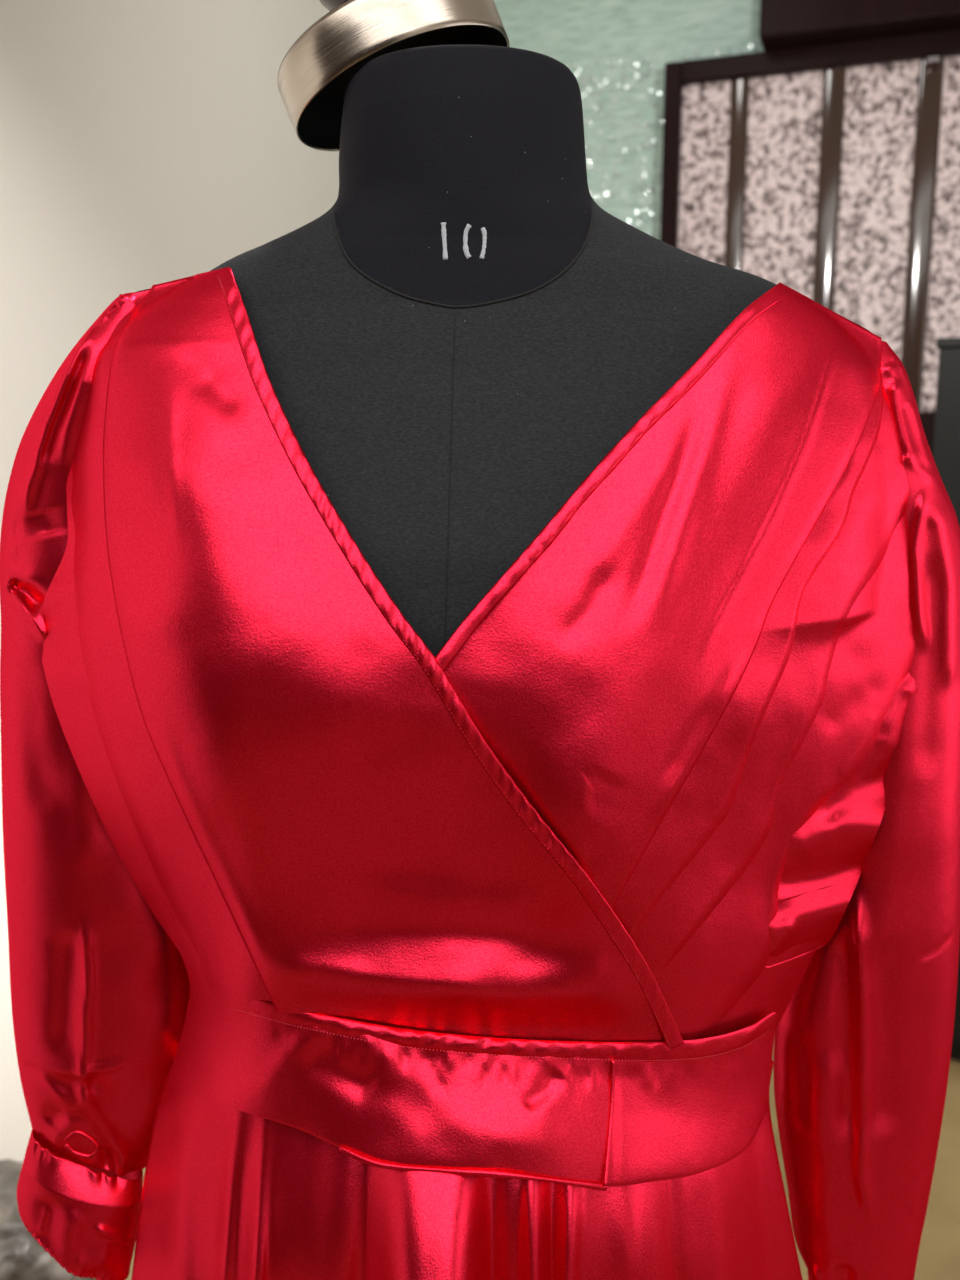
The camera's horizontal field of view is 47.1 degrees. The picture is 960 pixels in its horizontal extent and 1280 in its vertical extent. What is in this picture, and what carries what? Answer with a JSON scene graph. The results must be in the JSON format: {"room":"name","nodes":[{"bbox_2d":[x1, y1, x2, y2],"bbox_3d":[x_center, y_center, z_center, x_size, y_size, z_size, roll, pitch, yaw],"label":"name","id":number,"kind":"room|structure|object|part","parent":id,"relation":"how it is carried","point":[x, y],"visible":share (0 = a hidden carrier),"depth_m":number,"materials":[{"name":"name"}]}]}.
{"room":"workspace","nodes":[
{"label":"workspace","id":0,"kind":"room"},
{"bbox_2d":[0,0,338,1161],"bbox_3d":[-1.435,-0.129,0.297,0.100,2.750,7.300,4,11,20],"label":"wall","id":1,"kind":"structure","parent":0,"point":[144,144],"depth_m":2.08,"materials":[{"name":"beige paint"}]},
{"bbox_2d":[94,1042,959,1279],"bbox_3d":[0.398,1.391,-0.113,4.000,0.100,7.300,4,11,20],"label":"floor","id":2,"kind":"structure","parent":0,"point":[938,1258],"depth_m":1.93,"materials":[{"name":"beige stone"}]},
{"bbox_2d":[0,1159,94,1279],"bbox_3d":[-0.735,0.931,1.733,0.318,0.164,0.313,0,10,0],"label":"rug","id":3,"kind":"object","parent":2,"relation":"on","point":[22,1257],"visible":0.22,"depth_m":1.64,"materials":[{"name":"grey carpet"}]},
{"bbox_2d":[211,0,775,656],"bbox_3d":[-0.010,0.388,0.698,0.410,1.593,0.410,10,14,44],"label":"mannequin","id":4,"kind":"object","parent":2,"relation":"on","point":[451,348],"depth_m":0.53,"materials":[{"name":"black fabric"}]},
{"bbox_3d":[-0.068,-0.365,0.602,0.056,0.076,0.056,-21,6,12],"label":"knob","id":5,"kind":"part","parent":4,"relation":"part of","materials":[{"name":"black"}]},
{"bbox_3d":[-0.047,-0.341,0.603,0.127,0.124,0.128,0,10,0],"label":"neck cap","id":6,"kind":"part","parent":4,"relation":"part of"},
{"bbox_2d":[0,267,959,1279],"bbox_3d":[-0.012,0.341,0.680,0.570,1.093,0.531,9,13,41],"label":"dress","id":7,"kind":"object","parent":4,"relation":"on","point":[378,956],"visible":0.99,"depth_m":0.54,"materials":[{"name":"red fabric"}]},
{"bbox_3d":[-0.154,0.181,0.593,0.027,0.186,0.114,-9,13,-41],"label":"panel","id":8,"kind":"part","parent":7,"relation":"part of","materials":[{"name":"red fabric"}]},
{"bbox_3d":[0.023,0.208,0.575,0.303,0.052,0.064,-1,10,-8],"label":"waist casing","id":9,"kind":"part","parent":7,"relation":"part of","materials":[{"name":"red fabric"}]},
{"bbox_3d":[0.142,0.185,0.600,0.167,0.101,0.019,-8,13,-37],"label":"panel","id":10,"kind":"part","parent":7,"relation":"part of","materials":[{"name":"red fabric"}]},
{"bbox_2d":[660,0,959,452],"bbox_3d":[1.260,-0.587,2.905,1.600,2.747,0.240,4,11,20],"label":"screen","id":11,"kind":"object","parent":2,"relation":"on","point":[822,162],"visible":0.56,"depth_m":2.91,"materials":[{"name":"brown wood"}]},
{"bbox_3d":[0.632,-1.088,3.113,0.142,0.883,0.100,4,11,20],"label":"stone panel","id":12,"kind":"part","parent":11,"relation":"part of","materials":[{"name":"grey stone"}]},
{"bbox_3d":[0.830,-1.075,3.042,0.199,0.883,0.100,4,11,20],"label":"stone panel","id":13,"kind":"part","parent":11,"relation":"part of","materials":[{"name":"grey stone"}]},
{"bbox_3d":[1.299,-1.506,2.782,1.554,0.055,0.140,4,11,20],"label":"rail","id":14,"kind":"part","parent":11,"relation":"part of","materials":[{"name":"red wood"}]},
{"bbox_3d":[1.057,-1.061,2.961,0.187,0.883,0.100,4,11,20],"label":"stone panel","id":15,"kind":"part","parent":11,"relation":"part of","materials":[{"name":"grey stone"}]},
{"bbox_3d":[1.299,-0.540,2.953,1.554,0.140,0.140,4,11,20],"label":"rail","id":16,"kind":"part","parent":11,"relation":"part of","materials":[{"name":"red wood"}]},
{"bbox_3d":[1.276,-1.047,2.882,0.180,0.883,0.100,4,11,20],"label":"stone panel","id":17,"kind":"part","parent":11,"relation":"part of","materials":[{"name":"grey stone"}]},
{"bbox_2d":[932,337,959,1060],"bbox_3d":[1.121,0.144,2.325,0.352,1.508,0.312,6,12,29],"label":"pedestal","id":18,"kind":"object","parent":2,"relation":"on","point":[946,437],"visible":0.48,"depth_m":2.17,"materials":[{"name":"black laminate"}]},
{"bbox_2d":[494,0,763,239],"bbox_3d":[1.674,-0.596,2.949,3.900,2.750,0.112,4,11,20],"label":"wall","id":19,"kind":"structure","parent":0,"point":[617,52],"depth_m":3.19,"materials":[{"name":"green paper"}]}
]}

